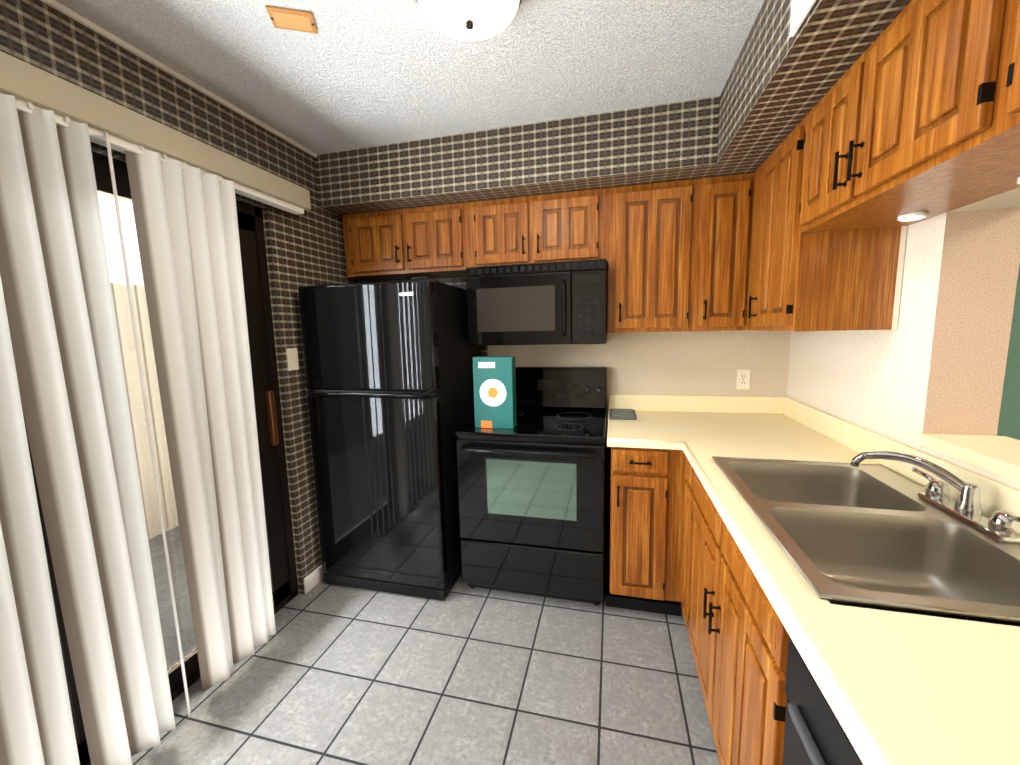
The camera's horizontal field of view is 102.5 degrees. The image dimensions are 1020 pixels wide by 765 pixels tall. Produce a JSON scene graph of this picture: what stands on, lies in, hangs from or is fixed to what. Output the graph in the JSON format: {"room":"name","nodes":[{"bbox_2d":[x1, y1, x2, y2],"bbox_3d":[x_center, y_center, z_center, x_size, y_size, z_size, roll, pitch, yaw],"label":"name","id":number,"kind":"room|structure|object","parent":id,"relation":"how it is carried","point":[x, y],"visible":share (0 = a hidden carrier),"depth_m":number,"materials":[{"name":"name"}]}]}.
{"room":"kitchen","nodes":[
{"label":"kitchen","id":0,"kind":"room"},
{"bbox_2d":[0,0,370,593],"bbox_3d":[-1.558,0.136,0.851,0.140,2.440,4.400,1,8,14],"label":"wall","id":1,"kind":"structure","parent":0,"point":[307,248],"depth_m":2.02,"materials":[{"name":"tile"}]},
{"bbox_2d":[0,51,310,764],"bbox_3d":[-1.328,0.211,1.173,0.144,2.130,2.260,1,8,14],"label":"vertical blinds","id":2,"kind":"object","parent":1,"relation":"attached to","point":[61,372],"visible":1,"depth_m":1.29,"materials":[{"name":"beige"}]},
{"bbox_2d":[20,151,298,764],"bbox_3d":[-1.448,0.279,1.264,0.098,2.046,1.842,1,8,14],"label":"sliding door","id":3,"kind":"structure","parent":1,"relation":"attached to","point":[280,540],"depth_m":1.99,"materials":[{"name":"brown metal"}]},
{"bbox_2d":[41,0,316,157],"bbox_3d":[-1.566,-1.032,0.445,0.014,0.016,3.896,1,8,14],"label":"trim","id":4,"kind":"structure","parent":1,"relation":"attached to","point":[61,8],"depth_m":1.52,"materials":[{"name":"white"}]},
{"bbox_2d":[286,348,298,370],"bbox_3d":[-1.149,-0.123,2.169,0.012,0.116,0.072,1,8,14],"label":"light switch","id":5,"kind":"object","parent":1,"relation":"attached to","point":[292,358],"visible":1,"depth_m":2.16,"materials":[{"name":"beige plastic"}]},
{"bbox_2d":[304,564,323,593],"bbox_3d":[-1.033,1.074,2.681,0.012,0.090,0.862,1,8,14],"label":"baseboard","id":6,"kind":"structure","parent":1,"relation":"attached to","point":[314,578],"depth_m":2.32,"materials":[{"name":"white"}]},
{"bbox_2d":[55,0,763,153],"bbox_3d":[1.180,-1.077,0.005,6.040,0.060,4.800,1,8,14],"label":"ceiling","id":7,"kind":"structure","parent":0,"point":[353,74],"depth_m":1.54,"materials":[{"name":"white paint"}]},
{"bbox_2d":[265,5,317,33],"bbox_3d":[-0.701,-1.168,1.321,0.132,0.010,0.090,-3,8,-14],"label":"cover plate","id":8,"kind":"object","parent":7,"relation":"in","point":[291,19],"visible":1,"depth_m":1.31,"materials":[{"name":"brown wood"}]},
{"bbox_2d":[416,0,521,40],"bbox_3d":[-0.122,-1.115,1.213,0.320,0.112,0.320,1,8,14],"label":"flush-mount ceiling light","id":9,"kind":"object","parent":7,"relation":"attached to","point":[471,20],"visible":0.94,"depth_m":1.21,"materials":[{"name":"white glass"}]},
{"bbox_2d":[131,545,719,764],"bbox_3d":[1.284,1.403,0.312,5.940,0.060,4.800,1,8,14],"label":"floor","id":10,"kind":"structure","parent":0,"point":[462,673],"depth_m":1.64,"materials":[{"name":"tile"}]},
{"bbox_2d":[298,277,480,600],"bbox_3d":[-0.641,0.281,2.494,0.750,1.692,0.776,1,8,14],"label":"refrigerator","id":11,"kind":"object","parent":10,"relation":"on","point":[389,377],"visible":0.98,"depth_m":2.15,"materials":[{"name":"black metal"}]},
{"bbox_2d":[455,367,606,605],"bbox_3d":[0.161,0.534,2.354,0.756,1.190,0.726,1,8,14],"label":"range","id":12,"kind":"object","parent":10,"relation":"on","point":[532,500],"visible":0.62,"depth_m":2.09,"materials":[{"name":"black metal"}]},
{"bbox_2d":[473,356,516,428],"bbox_3d":[-0.080,0.051,2.175,0.210,0.374,0.080,1,8,14],"label":"product box","id":13,"kind":"object","parent":12,"relation":"on","point":[494,379],"visible":1,"depth_m":2.14,"materials":[{"name":"teal cardboard"}]},
{"bbox_2d":[606,447,788,646],"bbox_3d":[1.030,0.694,2.201,0.989,0.874,0.700,1,8,14],"label":"base cabinet","id":14,"kind":"object","parent":10,"relation":"on","point":[672,547],"depth_m":1.89,"materials":[{"name":"brown wood"}]},
{"bbox_2d":[607,394,670,448],"bbox_3d":[0.683,0.187,2.214,0.300,0.138,0.709,1,8,14],"label":"countertop","id":15,"kind":"structure","parent":14,"relation":"on","point":[651,429],"depth_m":2.17,"materials":[{"name":"beige laminate"}]},
{"bbox_2d":[609,408,636,419],"bbox_3d":[0.662,0.183,2.408,0.150,0.019,0.250,1,8,14],"label":"pad","id":16,"kind":"object","parent":15,"relation":"on","point":[625,414],"visible":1,"depth_m":2.34,"materials":[{"name":"grey"}]},
{"bbox_2d":[679,395,846,421],"bbox_3d":[1.194,0.191,2.093,0.510,0.138,0.697,1,8,14],"label":"countertop","id":17,"kind":"structure","parent":14,"relation":"on","point":[707,406],"depth_m":2.37,"materials":[{"name":"beige laminate"}]},
{"bbox_2d":[659,395,1019,764],"bbox_3d":[0.865,0.352,0.898,0.689,0.138,3.197,1,8,14],"label":"countertop","id":18,"kind":"structure","parent":14,"relation":"on","point":[898,688],"depth_m":0.67,"materials":[{"name":"beige laminate"}]},
{"bbox_2d":[712,451,1019,626],"bbox_3d":[0.952,0.362,1.113,0.558,0.318,0.858,1,8,14],"label":"double-bowl sink","id":19,"kind":"object","parent":18,"relation":"in","point":[855,532],"visible":0.85,"depth_m":1.08,"materials":[{"name":"silver metal"}]},
{"bbox_2d":[782,636,863,764],"bbox_3d":[0.734,0.929,0.445,0.620,0.870,0.607,1,8,14],"label":"dishwasher","id":20,"kind":"object","parent":10,"relation":"on","point":[814,733],"visible":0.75,"depth_m":0.67,"materials":[{"name":"black metal"}]},
{"bbox_2d":[315,0,911,216],"bbox_3d":[-0.151,-0.918,0.357,2.810,0.284,4.398,1,8,14],"label":"soffit","id":21,"kind":"structure","parent":0,"point":[780,83],"depth_m":1.93,"materials":[{"name":"tile"}]},
{"bbox_2d":[789,0,816,36],"bbox_3d":[0.646,-0.982,0.717,0.015,0.261,0.690,1,8,14],"label":"ceiling vent","id":22,"kind":"object","parent":21,"relation":"in","point":[800,10],"visible":0.91,"depth_m":1.01,"materials":[{"name":"white"}]},
{"bbox_2d":[436,264,1019,544],"bbox_3d":[1.702,-0.130,2.351,5.740,2.440,0.120,1,8,14],"label":"wall","id":23,"kind":"structure","parent":0,"point":[686,363],"depth_m":2.44,"materials":[{"name":"paint"}]},
{"bbox_2d":[343,208,430,281],"bbox_3d":[-0.759,-0.863,2.625,0.477,0.372,0.339,1,8,14],"label":"upper cabinet","id":24,"kind":"object","parent":23,"relation":"attached to","point":[379,245],"depth_m":2.47,"materials":[{"name":"brown wood"}]},
{"bbox_2d":[415,202,470,278],"bbox_3d":[-0.426,-0.859,2.543,0.467,0.372,0.339,1,8,14],"label":"upper cabinet","id":25,"kind":"object","parent":23,"relation":"attached to","point":[442,232],"depth_m":2.37,"materials":[{"name":"brown wood"}]},
{"bbox_2d":[467,194,546,266],"bbox_3d":[0.011,-0.855,2.434,0.432,0.372,0.339,1,8,14],"label":"upper cabinet","id":26,"kind":"object","parent":23,"relation":"attached to","point":[505,231],"depth_m":2.27,"materials":[{"name":"brown wood"}]},
{"bbox_2d":[466,259,606,345],"bbox_3d":[0.173,-0.444,2.386,0.760,0.432,0.458,1,8,14],"label":"microwave","id":27,"kind":"object","parent":26,"relation":"attached to","point":[554,303],"visible":1,"depth_m":2.19,"materials":[{"name":"black"}]},
{"bbox_2d":[547,188,610,263],"bbox_3d":[0.323,-0.852,2.357,0.479,0.372,0.339,1,8,14],"label":"upper cabinet","id":28,"kind":"object","parent":23,"relation":"attached to","point":[578,222],"depth_m":2.18,"materials":[{"name":"brown wood"}]},
{"bbox_2d":[607,178,702,332],"bbox_3d":[0.767,-0.660,2.272,0.428,0.752,0.339,1,8,14],"label":"upper cabinet","id":29,"kind":"object","parent":23,"relation":"attached to","point":[653,270],"depth_m":2.11,"materials":[{"name":"brown wood"}]},
{"bbox_2d":[695,174,738,330],"bbox_3d":[1.089,-0.656,2.192,0.235,0.752,0.339,1,8,14],"label":"upper cabinet","id":30,"kind":"object","parent":23,"relation":"attached to","point":[717,222],"depth_m":2.04,"materials":[{"name":"brown wood"}]},
{"bbox_2d":[736,370,750,388],"bbox_3d":[1.359,-0.018,2.384,0.072,0.116,0.008,1,8,14],"label":"outlet","id":31,"kind":"object","parent":23,"relation":"attached to","point":[742,379],"visible":1,"depth_m":2.38,"materials":[{"name":"beige plastic"}]},
{"bbox_2d":[787,187,1019,489],"bbox_3d":[1.145,0.162,0.180,0.190,2.440,4.400,1,8,14],"label":"wall","id":32,"kind":"structure","parent":0,"point":[935,362],"depth_m":1.29,"materials":[{"name":"paint"}]},
{"bbox_2d":[731,124,906,330],"bbox_3d":[1.234,-0.598,1.711,0.384,0.752,0.575,1,8,14],"label":"upper cabinet","id":33,"kind":"object","parent":32,"relation":"attached to","point":[781,281],"depth_m":1.50,"materials":[{"name":"brown wood"}]},
{"bbox_2d":[791,80,957,235],"bbox_3d":[1.132,-0.707,1.204,0.339,0.402,0.421,1,8,14],"label":"upper cabinet","id":34,"kind":"object","parent":32,"relation":"attached to","point":[815,146],"depth_m":1.33,"materials":[{"name":"brown wood"}]},
{"bbox_2d":[831,0,1019,215],"bbox_3d":[1.052,-0.664,0.884,0.339,0.402,0.492,1,8,14],"label":"upper cabinet","id":35,"kind":"object","parent":32,"relation":"attached to","point":[912,116],"depth_m":0.93,"materials":[{"name":"brown wood"}]},
{"bbox_2d":[918,433,1019,482],"bbox_3d":[1.025,0.399,-0.311,0.222,0.038,3.337,1,8,14],"label":"sill","id":36,"kind":"structure","parent":32,"relation":"on","point":[999,455],"depth_m":1.16,"materials":[{"name":"beige laminate"}]},
{"bbox_2d":[971,0,1019,147],"bbox_3d":[0.940,-0.603,0.432,0.339,0.402,0.447,1,8,14],"label":"upper cabinet","id":37,"kind":"object","parent":32,"relation":"attached to","point":[995,119],"depth_m":0.71,"materials":[{"name":"brown wood"}]},
{"label":"outside","id":38,"kind":"structure","parent":0,"visible":0},
{"bbox_2d":[98,193,178,539],"bbox_3d":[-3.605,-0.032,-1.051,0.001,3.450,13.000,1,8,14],"label":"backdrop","id":39,"kind":"structure","parent":38,"point":[131,397],"depth_m":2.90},
{"bbox_2d":[148,526,195,668],"bbox_3d":[-2.869,1.695,-1.003,1.478,0.080,13.000,1,8,14],"label":"ground","id":40,"kind":"structure","parent":38,"point":[175,576],"depth_m":2.32,"materials":[{"name":"concrete"}]}
]}

